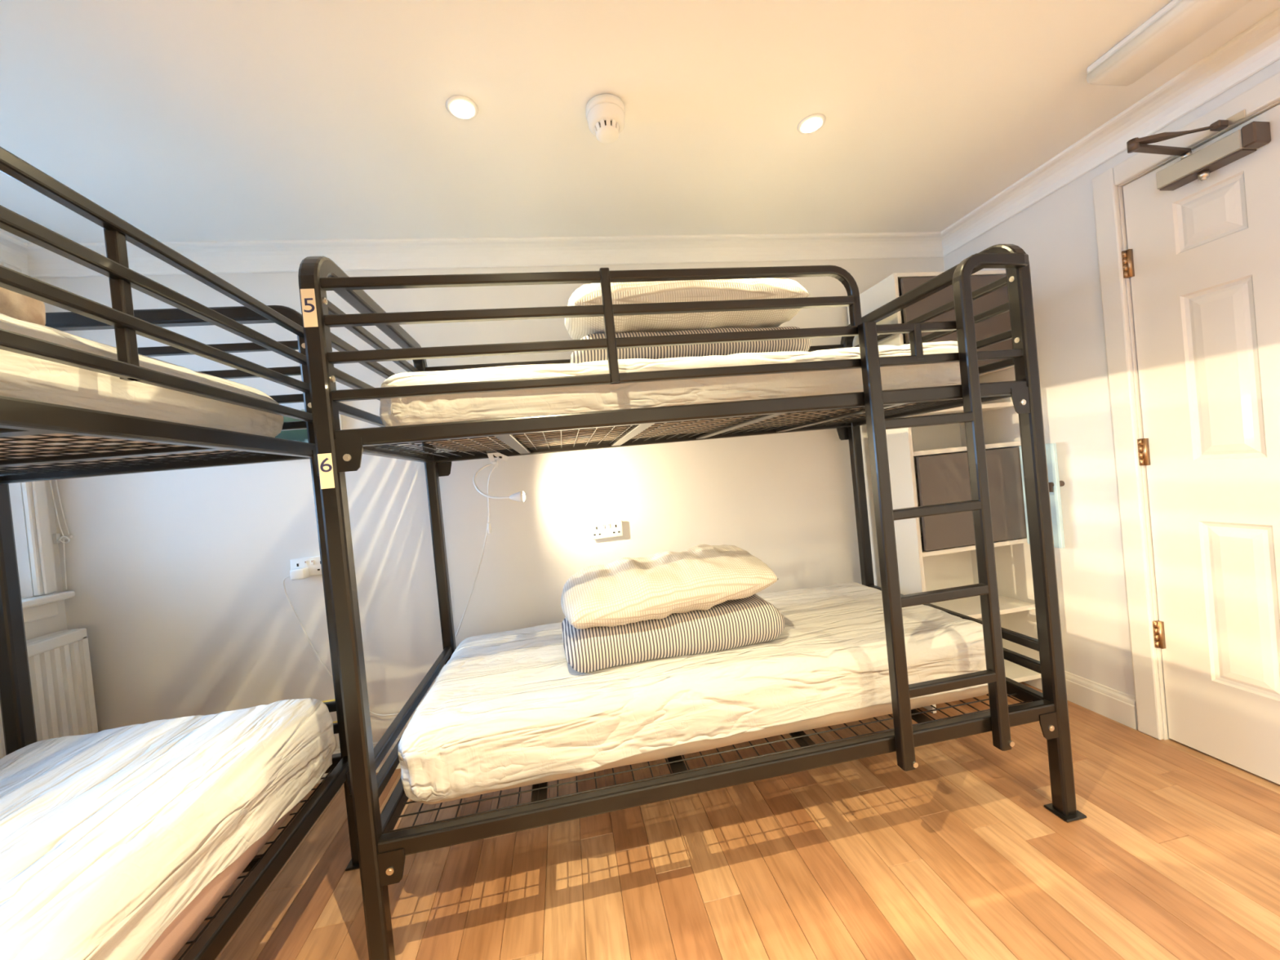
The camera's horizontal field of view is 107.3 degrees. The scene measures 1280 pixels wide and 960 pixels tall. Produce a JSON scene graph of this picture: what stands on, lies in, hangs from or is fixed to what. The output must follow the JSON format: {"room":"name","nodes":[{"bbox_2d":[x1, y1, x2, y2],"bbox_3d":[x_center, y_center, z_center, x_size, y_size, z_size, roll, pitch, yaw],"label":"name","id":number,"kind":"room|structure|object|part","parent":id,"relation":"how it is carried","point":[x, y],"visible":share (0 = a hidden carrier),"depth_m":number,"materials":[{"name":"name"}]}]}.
{"room":"dormitory","nodes":[
{"label":"dormitory","id":0,"kind":"room"},
{"bbox_2d":[8,480,67,640],"bbox_3d":[-1.916,0.241,-0.746,0.200,2.216,5.150,-6,1,-9],"label":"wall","id":1,"kind":"structure","parent":0,"point":[42,627],"depth_m":1.71,"materials":[{"name":"paint"}]},
{"bbox_2d":[0,231,28,275],"bbox_3d":[-1.880,-0.830,-0.736,0.080,0.092,5.150,-6,1,-9],"label":"trim","id":2,"kind":"structure","parent":1,"relation":"attached to","point":[13,251],"depth_m":1.72,"materials":[{"name":"white paint"}]},
{"bbox_2d":[0,261,75,623],"bbox_3d":[-2.188,-0.139,1.107,0.200,1.300,1.342,-6,1,-9],"label":"window","id":3,"kind":"structure","parent":1,"relation":"in","point":[34,493],"depth_m":1.72,"materials":[{"name":"white paint"}]},
{"bbox_3d":[-2.108,0.436,1.118,0.150,0.026,1.342,-6,1,-9],"label":"sill","id":4,"kind":"part","parent":3,"relation":"part of","materials":[{"name":"white paint"}]},
{"bbox_2d":[34,257,944,749],"bbox_3d":[-0.317,0.053,2.188,4.328,2.216,0.120,-6,1,-9],"label":"wall","id":5,"kind":"structure","parent":0,"point":[176,577],"depth_m":2.00,"materials":[{"name":"paint"}]},
{"bbox_2d":[48,480,73,589],"bbox_3d":[-2.238,-0.123,1.790,0.057,1.088,0.037,-6,1,-9],"label":"blind cord","id":6,"kind":"object","parent":5,"relation":"attached to","point":[57,538],"visible":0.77,"depth_m":1.80,"materials":[{"name":"white plastic"}]},
{"bbox_2d":[289,555,321,576],"bbox_3d":[-1.355,0.355,1.941,0.145,0.077,0.028,-6,1,-9],"label":"double socket","id":7,"kind":"object","parent":5,"relation":"attached to","point":[313,563],"visible":0.61,"depth_m":1.93,"materials":[{"name":"white plastic"}]},
{"bbox_2d":[275,401,342,442],"bbox_3d":[-1.377,-0.222,1.946,0.270,0.250,0.016,-6,1,-9],"label":"framed picture","id":8,"kind":"object","parent":5,"relation":"attached to","point":[300,435],"visible":0.03,"depth_m":1.94,"materials":[{"name":"white plastic"}]},
{"bbox_2d":[275,402,308,442],"bbox_3d":[-1.377,-0.222,1.945,0.250,0.230,0.006,-6,1,-9],"label":"print","id":9,"kind":"object","parent":8,"relation":"attached to","point":[300,435],"depth_m":1.94},
{"bbox_2d":[338,401,342,430],"bbox_3d":[-1.377,-0.222,1.946,0.270,0.250,0.016,-6,1,-9],"label":"picture frame","id":10,"kind":"object","parent":8,"relation":"attached to","point":[340,415],"depth_m":1.96,"materials":[{"name":"white plastic"}]},
{"bbox_2d":[282,567,417,715],"bbox_3d":[-1.175,0.670,1.941,0.478,0.661,0.047,-6,1,-9],"label":"charger","id":11,"kind":"object","parent":5,"relation":"attached to","point":[297,573],"visible":0.75,"depth_m":1.91,"materials":[{"name":"white plastic"}]},
{"bbox_2d":[316,737,400,783],"bbox_3d":[-0.476,1.106,2.089,3.380,0.120,0.016,-6,1,-9],"label":"baseboard","id":12,"kind":"structure","parent":5,"relation":"attached to","point":[338,750],"depth_m":1.98,"materials":[{"name":"white paint"}]},
{"bbox_2d":[27,231,943,277],"bbox_3d":[-0.378,-1.007,2.081,3.978,0.092,0.080,-6,1,-9],"label":"trim","id":13,"kind":"structure","parent":5,"relation":"attached to","point":[349,255],"depth_m":2.05,"materials":[{"name":"white paint"}]},
{"bbox_2d":[589,519,622,539],"bbox_3d":[-0.152,0.224,2.139,0.146,0.076,0.028,-6,1,-9],"label":"double socket","id":14,"kind":"object","parent":5,"relation":"attached to","point":[607,529],"visible":1,"depth_m":2.13,"materials":[{"name":"white plastic"}]},
{"bbox_2d":[0,0,1279,243],"bbox_3d":[-0.005,-1.121,-0.401,4.328,0.120,5.400,-6,1,-9],"label":"ceiling","id":15,"kind":"structure","parent":0,"point":[181,120],"depth_m":1.34,"materials":[{"name":"white paint"}]},
{"bbox_2d":[445,95,478,119],"bbox_3d":[-0.492,-1.026,1.308,0.086,0.014,0.086,-6,1,-9],"label":"recessed light","id":16,"kind":"object","parent":15,"relation":"in","point":[461,105],"visible":1,"depth_m":1.30,"materials":[{"name":"white plastic"}]},
{"bbox_3d":[-0.492,-1.025,1.308,0.056,0.013,0.056,-6,1,-9],"label":"bulb","id":17,"kind":"part","parent":16,"relation":"part of","materials":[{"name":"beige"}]},
{"bbox_2d":[585,93,625,143],"bbox_3d":[-0.097,-1.028,1.358,0.114,0.087,0.114,-6,1,-9],"label":"smoke detector","id":18,"kind":"object","parent":15,"relation":"attached to","point":[605,113],"visible":1,"depth_m":1.33,"materials":[{"name":"white plastic"}]},
{"bbox_2d":[797,113,826,134],"bbox_3d":[0.547,-1.128,1.502,0.086,0.014,0.086,-6,1,-9],"label":"recessed light","id":19,"kind":"object","parent":15,"relation":"in","point":[811,123],"visible":1,"depth_m":1.49,"materials":[{"name":"white plastic"}]},
{"bbox_3d":[0.547,-1.127,1.502,0.056,0.013,0.056,-6,1,-9],"label":"bulb","id":20,"kind":"part","parent":19,"relation":"part of","materials":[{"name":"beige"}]},
{"bbox_2d":[1085,0,1252,86],"bbox_3d":[1.418,-1.183,1.139,0.145,0.064,0.518,-6,1,-9],"label":"emergency light","id":21,"kind":"object","parent":15,"relation":"attached to","point":[1180,23],"visible":1,"depth_m":1.24,"materials":[{"name":"white plastic"}]},
{"bbox_2d":[172,681,1279,959],"bbox_3d":[0.205,1.190,-0.391,4.298,0.120,5.370,-6,1,-9],"label":"floor","id":22,"kind":"structure","parent":0,"point":[1175,855],"depth_m":1.32,"materials":[{"name":"brown wood"}]},
{"bbox_2d":[0,627,97,759],"bbox_3d":[-2.007,0.939,1.235,0.095,0.765,1.095,-6,1,-9],"label":"radiator","id":23,"kind":"object","parent":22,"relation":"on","point":[60,661],"visible":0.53,"depth_m":1.68,"materials":[{"name":"white metal"}]},
{"bbox_2d":[26,628,79,644],"bbox_3d":[-2.052,0.565,1.229,0.068,0.012,1.095,-6,1,-9],"label":"grille","id":24,"kind":"object","parent":23,"relation":"attached to","point":[46,637],"depth_m":1.69,"materials":[{"name":"white metal"}]},
{"bbox_2d":[0,146,359,959],"bbox_3d":[-1.236,0.370,0.475,0.930,1.768,1.992,-6,1,-9],"label":"bunk bed","id":25,"kind":"object","parent":22,"relation":"on","point":[18,416],"visible":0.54,"depth_m":1.05,"materials":[{"name":"black metal"}]},
{"bbox_3d":[-0.936,-0.322,0.852,0.021,0.283,0.021,-6,1,-9],"label":"guard post","id":26,"kind":"part","parent":25,"relation":"part of","materials":[{"name":"black metal"}]},
{"bbox_2d":[0,312,283,471],"bbox_3d":[-1.287,-0.149,0.476,0.782,0.200,1.817,-6,1,-9],"label":"mattress","id":27,"kind":"object","parent":25,"relation":"on","point":[21,376],"visible":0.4,"depth_m":0.90,"materials":[{"name":"beige fabric"}]},
{"bbox_2d":[0,287,45,325],"bbox_3d":[-1.305,-0.321,0.684,0.493,0.192,0.384,-6,1,-27],"label":"pillow","id":28,"kind":"object","parent":27,"relation":"on","point":[13,304],"visible":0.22,"depth_m":0.86,"materials":[{"name":"beige fabric"}]},
{"bbox_3d":[-0.891,-0.459,0.535,0.024,0.024,1.876,-6,1,-9],"label":"guard rail","id":29,"kind":"part","parent":25,"relation":"part of","materials":[{"name":"black metal"}]},
{"bbox_3d":[-0.882,-0.372,0.536,0.024,0.024,1.876,-6,1,-9],"label":"guard rail","id":30,"kind":"part","parent":25,"relation":"part of","materials":[{"name":"black metal"}]},
{"bbox_3d":[-0.874,-0.285,0.537,0.024,0.024,1.876,-6,1,-9],"label":"guard rail","id":31,"kind":"part","parent":25,"relation":"part of","materials":[{"name":"black metal"}]},
{"bbox_3d":[-1.432,-0.048,1.413,0.814,0.041,0.034,-6,1,-9],"label":"deck rail","id":32,"kind":"part","parent":25,"relation":"part of","materials":[{"name":"black metal"}]},
{"bbox_3d":[-0.865,-0.196,0.538,0.024,0.024,1.876,-6,1,-9],"label":"guard rail","id":33,"kind":"part","parent":25,"relation":"part of","materials":[{"name":"black metal"}]},
{"bbox_3d":[-0.856,-0.093,0.540,0.032,0.041,1.876,-6,1,-9],"label":"rail","id":34,"kind":"part","parent":25,"relation":"part of","materials":[{"name":"black metal"}]},
{"bbox_2d":[0,697,337,959],"bbox_3d":[-1.178,0.797,0.516,0.821,0.254,1.820,-6,1,-9],"label":"mattress","id":35,"kind":"object","parent":25,"relation":"on","point":[119,843],"visible":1,"depth_m":0.95,"materials":[{"name":"beige fabric"}]},
{"bbox_3d":[-1.392,0.372,1.422,0.902,1.764,0.044,-6,1,-9],"label":"frame","id":36,"kind":"part","parent":25,"relation":"part of","materials":[{"name":"black metal"}]},
{"bbox_3d":[-1.465,-0.385,1.413,0.814,0.024,0.024,-6,1,-9],"label":"rail","id":37,"kind":"part","parent":25,"relation":"part of","materials":[{"name":"black metal"}]},
{"bbox_3d":[-1.457,-0.305,1.414,0.814,0.024,0.024,-6,1,-9],"label":"rail","id":38,"kind":"part","parent":25,"relation":"part of","materials":[{"name":"black metal"}]},
{"bbox_3d":[-0.761,0.883,0.551,0.032,0.046,1.876,-6,1,-9],"label":"rail","id":39,"kind":"part","parent":25,"relation":"part of","materials":[{"name":"black metal"}]},
{"bbox_3d":[-1.449,-0.219,1.415,0.814,0.024,0.024,-6,1,-9],"label":"rail","id":40,"kind":"part","parent":25,"relation":"part of","materials":[{"name":"black metal"}]},
{"bbox_3d":[-1.441,-0.135,1.416,0.814,0.024,0.024,-6,1,-9],"label":"rail","id":41,"kind":"part","parent":25,"relation":"part of","materials":[{"name":"black metal"}]},
{"bbox_3d":[-1.356,0.752,1.427,0.814,0.030,0.026,-6,1,-9],"label":"rail","id":42,"kind":"part","parent":25,"relation":"part of","materials":[{"name":"black metal"}]},
{"bbox_3d":[-1.338,0.929,1.425,0.814,0.045,0.034,-6,1,-9],"label":"deck rail","id":43,"kind":"part","parent":25,"relation":"part of","materials":[{"name":"black metal"}]},
{"bbox_3d":[-1.349,0.822,1.427,0.814,0.030,0.026,-6,1,-9],"label":"rail","id":44,"kind":"part","parent":25,"relation":"part of","materials":[{"name":"black metal"}]},
{"bbox_3d":[-0.886,1.209,1.502,0.072,0.008,0.072,-6,1,-9],"label":"foot plate","id":45,"kind":"part","parent":25,"relation":"part of","materials":[{"name":"black metal"}]},
{"bbox_2d":[297,244,1086,959],"bbox_3d":[0.189,0.232,1.674,1.992,1.742,0.946,-6,1,-9],"label":"bunk bed","id":46,"kind":"object","parent":22,"relation":"on","point":[382,850],"visible":0.87,"depth_m":1.28,"materials":[{"name":"black metal"}]},
{"bbox_3d":[-0.752,-0.391,1.072,0.029,0.087,0.002,-6,1,-9],"label":"number plate","id":47,"kind":"part","parent":46,"relation":"part of","materials":[{"name":"beige"}]},
{"bbox_3d":[-0.716,-0.020,1.076,0.029,0.080,0.002,-6,1,-9],"label":"number plate","id":48,"kind":"part","parent":46,"relation":"part of","materials":[{"name":"beige"}]},
{"bbox_3d":[-0.811,-0.260,1.520,0.024,0.024,0.814,-6,1,-9],"label":"rail","id":49,"kind":"part","parent":46,"relation":"part of","materials":[{"name":"black metal"}]},
{"bbox_3d":[-0.803,-0.177,1.520,0.024,0.024,0.814,-6,1,-9],"label":"rail","id":50,"kind":"part","parent":46,"relation":"part of","materials":[{"name":"black metal"}]},
{"bbox_3d":[-0.820,-0.344,1.518,0.024,0.024,0.814,-6,1,-9],"label":"rail","id":51,"kind":"part","parent":46,"relation":"part of","materials":[{"name":"black metal"}]},
{"bbox_3d":[-0.827,-0.423,1.518,0.024,0.024,0.814,-6,1,-9],"label":"rail","id":52,"kind":"part","parent":46,"relation":"part of","materials":[{"name":"black metal"}]},
{"bbox_3d":[-0.755,0.323,1.526,0.044,1.738,0.902,-6,1,-9],"label":"frame","id":53,"kind":"part","parent":46,"relation":"part of","materials":[{"name":"black metal"}]},
{"bbox_3d":[-0.713,0.766,1.531,0.026,0.030,0.814,-6,1,-9],"label":"rail","id":54,"kind":"part","parent":46,"relation":"part of","materials":[{"name":"black metal"}]},
{"bbox_3d":[-0.699,0.871,1.533,0.034,0.044,0.814,-6,1,-9],"label":"deck rail","id":55,"kind":"part","parent":46,"relation":"part of","materials":[{"name":"black metal"}]},
{"bbox_3d":[-0.791,-0.092,1.522,0.034,0.040,0.814,-6,1,-9],"label":"deck rail","id":56,"kind":"part","parent":46,"relation":"part of","materials":[{"name":"black metal"}]},
{"bbox_3d":[-0.719,0.697,1.531,0.026,0.030,0.814,-6,1,-9],"label":"rail","id":57,"kind":"part","parent":46,"relation":"part of","materials":[{"name":"black metal"}]},
{"bbox_2d":[435,450,525,677],"bbox_3d":[-0.631,0.447,1.981,0.523,1.150,0.191,-5,1,25],"label":"lamp","id":58,"kind":"object","parent":46,"relation":"hanging from","point":[520,496],"visible":0.84,"depth_m":1.95,"materials":[{"name":"white plastic"}]},
{"bbox_3d":[-0.723,0.491,1.984,0.348,1.080,0.114,-6,1,-9],"label":"power cord","id":59,"kind":"part","parent":58,"relation":"part of","materials":[{"name":"white plastic"}]},
{"bbox_2d":[487,522,491,533],"bbox_3d":[-0.630,0.201,1.973,0.014,0.045,0.014,-6,1,-9],"label":"switch","id":60,"kind":"object","parent":58,"relation":"attached to","point":[489,527],"depth_m":1.97,"materials":[{"name":"white plastic"}]},
{"bbox_3d":[-0.066,-0.435,1.208,1.353,0.024,0.024,-6,1,-9],"label":"guard rail","id":61,"kind":"part","parent":46,"relation":"part of","materials":[{"name":"black metal"}]},
{"bbox_3d":[-0.061,-0.442,1.209,1.365,0.184,0.024,-6,1,-9],"label":"guard rail","id":62,"kind":"part","parent":46,"relation":"part of","materials":[{"name":"black metal"}]},
{"bbox_3d":[-0.078,-0.391,1.202,0.024,0.289,0.024,-6,1,-9],"label":"guard post","id":63,"kind":"part","parent":46,"relation":"part of","materials":[{"name":"black metal"}]},
{"bbox_3d":[0.043,-0.542,2.096,1.876,0.024,0.024,-6,1,-9],"label":"guard rail","id":64,"kind":"part","parent":46,"relation":"part of","materials":[{"name":"black metal"}]},
{"bbox_3d":[0.098,-0.366,1.235,1.670,0.027,0.024,-6,1,-9],"label":"guard rail","id":65,"kind":"part","parent":46,"relation":"part of","materials":[{"name":"black metal"}]},
{"bbox_3d":[0.078,-0.182,2.100,1.876,0.040,0.032,-6,1,-9],"label":"rail","id":66,"kind":"part","parent":46,"relation":"part of","materials":[{"name":"black metal"}]},
{"bbox_2d":[379,341,960,452],"bbox_3d":[0.142,-0.280,1.697,1.799,0.192,0.763,-6,1,-9],"label":"mattress","id":67,"kind":"object","parent":46,"relation":"on","point":[397,411],"visible":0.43,"depth_m":1.32,"materials":[{"name":"beige fabric"}]},
{"bbox_2d":[569,326,811,363],"bbox_3d":[0.156,-0.425,1.671,0.810,0.127,0.410,-6,1,-10],"label":"duvet","id":68,"kind":"object","parent":67,"relation":"on","point":[797,344],"visible":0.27,"depth_m":1.48,"materials":[{"name":"grey fabric"}]},
{"bbox_2d":[564,277,808,339],"bbox_3d":[0.138,-0.586,1.648,0.800,0.234,0.458,-6,1,-9],"label":"pillow","id":69,"kind":"object","parent":68,"relation":"on","point":[687,291],"visible":0.44,"depth_m":1.45,"materials":[{"name":"white fabric"}]},
{"bbox_3d":[0.207,-0.286,1.252,1.876,0.024,0.024,-6,1,-9],"label":"guard rail","id":70,"kind":"part","parent":46,"relation":"part of","materials":[{"name":"black metal"}]},
{"bbox_3d":[0.217,-0.186,1.254,1.876,0.040,0.032,-6,1,-9],"label":"rail","id":71,"kind":"part","parent":46,"relation":"part of","materials":[{"name":"black metal"}]},
{"bbox_2d":[398,582,988,804],"bbox_3d":[0.210,0.658,1.705,1.820,0.245,0.783,-6,1,-9],"label":"mattress","id":72,"kind":"object","parent":46,"relation":"on","point":[507,709],"visible":0.76,"depth_m":1.35,"materials":[{"name":"beige fabric"}]},
{"bbox_2d":[561,593,784,672],"bbox_3d":[0.094,0.488,1.623,0.718,0.146,0.392,-6,1,-10],"label":"duvet","id":73,"kind":"object","parent":72,"relation":"on","point":[727,624],"visible":0.59,"depth_m":1.44,"materials":[{"name":"grey fabric"}]},
{"bbox_2d":[560,544,777,629],"bbox_3d":[0.081,0.346,1.609,0.700,0.186,0.426,-6,1,-14],"label":"pillow","id":74,"kind":"object","parent":73,"relation":"on","point":[623,591],"visible":1,"depth_m":1.45,"materials":[{"name":"white fabric"}]},
{"bbox_3d":[0.310,0.777,1.265,1.876,0.045,0.032,-6,1,-9],"label":"rail","id":75,"kind":"part","parent":46,"relation":"part of","materials":[{"name":"black metal"}]},
{"bbox_3d":[0.788,-0.393,1.346,0.024,0.099,0.024,-6,1,-9],"label":"guard post","id":76,"kind":"part","parent":46,"relation":"part of","materials":[{"name":"black metal"}]},
{"bbox_3d":[1.058,-0.608,1.829,0.024,0.024,0.814,-6,1,-9],"label":"rail","id":77,"kind":"part","parent":46,"relation":"part of","materials":[{"name":"black metal"}]},
{"bbox_3d":[1.086,-0.276,1.832,0.034,0.040,0.814,-6,1,-9],"label":"deck rail","id":78,"kind":"part","parent":46,"relation":"part of","materials":[{"name":"black metal"}]},
{"bbox_3d":[1.166,0.512,1.841,0.026,0.030,0.814,-6,1,-9],"label":"rail","id":79,"kind":"part","parent":46,"relation":"part of","materials":[{"name":"black metal"}]},
{"bbox_3d":[1.066,-0.529,1.829,0.024,0.024,0.814,-6,1,-9],"label":"rail","id":80,"kind":"part","parent":46,"relation":"part of","materials":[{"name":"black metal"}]},
{"bbox_3d":[1.130,0.138,1.837,0.044,1.738,0.902,-6,1,-9],"label":"frame","id":81,"kind":"part","parent":46,"relation":"part of","materials":[{"name":"black metal"}]},
{"bbox_3d":[1.074,-0.445,1.830,0.024,0.024,0.814,-6,1,-9],"label":"rail","id":82,"kind":"part","parent":46,"relation":"part of","materials":[{"name":"black metal"}]},
{"bbox_3d":[1.082,-0.362,1.831,0.024,0.024,0.814,-6,1,-9],"label":"rail","id":83,"kind":"part","parent":46,"relation":"part of","materials":[{"name":"black metal"}]},
{"bbox_3d":[1.173,0.581,1.842,0.026,0.030,0.814,-6,1,-9],"label":"rail","id":84,"kind":"part","parent":46,"relation":"part of","materials":[{"name":"black metal"}]},
{"bbox_3d":[1.179,0.686,1.843,0.034,0.044,0.814,-6,1,-9],"label":"deck rail","id":85,"kind":"part","parent":46,"relation":"part of","materials":[{"name":"black metal"}]},
{"bbox_3d":[1.283,1.001,1.424,0.072,0.008,0.072,-6,1,-9],"label":"foot plate","id":86,"kind":"part","parent":46,"relation":"part of","materials":[{"name":"black metal"}]},
{"bbox_2d":[847,270,1065,713],"bbox_3d":[1.436,0.034,2.137,0.582,1.886,0.500,-6,1,-9],"label":"storage unit","id":87,"kind":"object","parent":22,"relation":"on","point":[928,465],"visible":0.42,"depth_m":2.07,"materials":[{"name":"white laminate"}]},
{"bbox_3d":[1.146,0.062,2.173,0.018,1.886,0.335,-6,1,-9],"label":"panel","id":88,"kind":"part","parent":87,"relation":"part of","materials":[{"name":"white laminate"}]},
{"bbox_3d":[1.506,0.033,2.394,0.325,1.868,0.008,-6,1,-9],"label":"panel","id":89,"kind":"part","parent":87,"relation":"part of","materials":[{"name":"white laminate"}]},
{"bbox_3d":[1.333,-0.895,2.208,0.546,0.018,0.335,-6,1,-9],"label":"panel","id":90,"kind":"part","parent":87,"relation":"part of","materials":[{"name":"white laminate"}]},
{"bbox_3d":[1.392,-0.680,2.039,0.550,0.398,0.016,-6,1,-9],"label":"locker door","id":91,"kind":"part","parent":87,"relation":"part of","materials":[{"name":"grey laminate"}]},
{"bbox_2d":[910,401,1013,417],"bbox_3d":[1.390,-0.314,2.210,0.546,0.020,0.321,-6,1,-9],"label":"shelf","id":92,"kind":"object","parent":87,"relation":"attached to","point":[993,407],"depth_m":2.09,"materials":[{"name":"white laminate"}]},
{"bbox_2d":[913,440,1021,456],"bbox_3d":[1.407,-0.137,2.212,0.546,0.020,0.321,-6,1,-9],"label":"shelf","id":93,"kind":"object","parent":87,"relation":"attached to","point":[961,447],"depth_m":2.09,"materials":[{"name":"white laminate"}]},
{"bbox_3d":[1.462,0.076,2.047,0.544,0.400,0.016,-6,1,-9],"label":"locker door","id":94,"kind":"part","parent":87,"relation":"part of","materials":[{"name":"grey laminate"}]},
{"bbox_2d":[920,536,1027,556],"bbox_3d":[1.448,0.294,2.217,0.546,0.020,0.321,-6,1,-9],"label":"shelf","id":95,"kind":"object","parent":87,"relation":"attached to","point":[1023,541],"depth_m":2.05,"materials":[{"name":"white laminate"}]},
{"bbox_2d":[930,595,1035,618],"bbox_3d":[1.477,0.593,2.220,0.546,0.020,0.321,-6,1,-9],"label":"shelf","id":96,"kind":"object","parent":87,"relation":"attached to","point":[970,606],"depth_m":2.15,"materials":[{"name":"white laminate"}]},
{"bbox_2d":[978,365,1014,376],"bbox_3d":[1.373,-0.485,2.208,0.546,0.020,0.321,-6,1,-9],"label":"shelf","id":97,"kind":"object","parent":87,"relation":"attached to","point":[1010,369],"depth_m":2.16,"materials":[{"name":"white laminate"}]},
{"bbox_3d":[1.700,0.007,2.264,0.018,1.886,0.335,-6,1,-9],"label":"panel","id":98,"kind":"part","parent":87,"relation":"part of","materials":[{"name":"white laminate"}]},
{"bbox_2d":[1004,658,1041,682],"bbox_3d":[1.507,0.904,2.224,0.546,0.020,0.321,-6,1,-9],"label":"shelf","id":99,"kind":"object","parent":87,"relation":"attached to","point":[1017,673],"depth_m":2.13,"materials":[{"name":"white laminate"}]},
{"bbox_3d":[1.705,0.065,2.002,0.016,0.433,0.147,-6,1,-9],"label":"open locker door","id":100,"kind":"part","parent":87,"relation":"part of","materials":[{"name":"white laminate"}]},
{"bbox_2d":[943,58,1279,697],"bbox_3d":[2.148,-0.158,-0.076,0.120,2.216,5.150,-6,1,-9],"label":"wall","id":101,"kind":"structure","parent":0,"point":[1057,233],"depth_m":1.88,"materials":[{"name":"paint"}]},
{"bbox_2d":[1064,671,1137,729],"bbox_3d":[1.818,0.884,2.123,0.016,0.120,0.695,-6,1,-9],"label":"baseboard","id":102,"kind":"structure","parent":101,"relation":"attached to","point":[1120,707],"depth_m":1.89,"materials":[{"name":"white paint"}]},
{"bbox_2d":[940,7,1279,257],"bbox_3d":[1.948,-1.206,-0.104,0.080,0.092,5.150,-6,1,-9],"label":"trim","id":103,"kind":"structure","parent":101,"relation":"attached to","point":[1257,47],"depth_m":1.59,"materials":[{"name":"white paint"}]},
{"bbox_2d":[1091,71,1279,784],"bbox_3d":[1.892,-0.087,1.318,0.184,2.080,0.913,-6,1,-9],"label":"door","id":104,"kind":"structure","parent":101,"relation":"in","point":[1189,273],"depth_m":1.55,"materials":[{"name":"white paint"}]},
{"bbox_2d":[1126,109,1271,191],"bbox_3d":[1.634,-0.985,1.422,0.267,0.142,0.226,-6,1,-9],"label":"door closer","id":105,"kind":"object","parent":104,"relation":"attached to","point":[1198,165],"depth_m":1.42,"materials":[{"name":"silver metal"}]},
{"bbox_3d":[1.612,-1.023,1.461,0.219,0.013,0.024,-6,1,-12],"label":"arm","id":106,"kind":"part","parent":105,"relation":"part of","materials":[{"name":"brown metal"}]}
]}

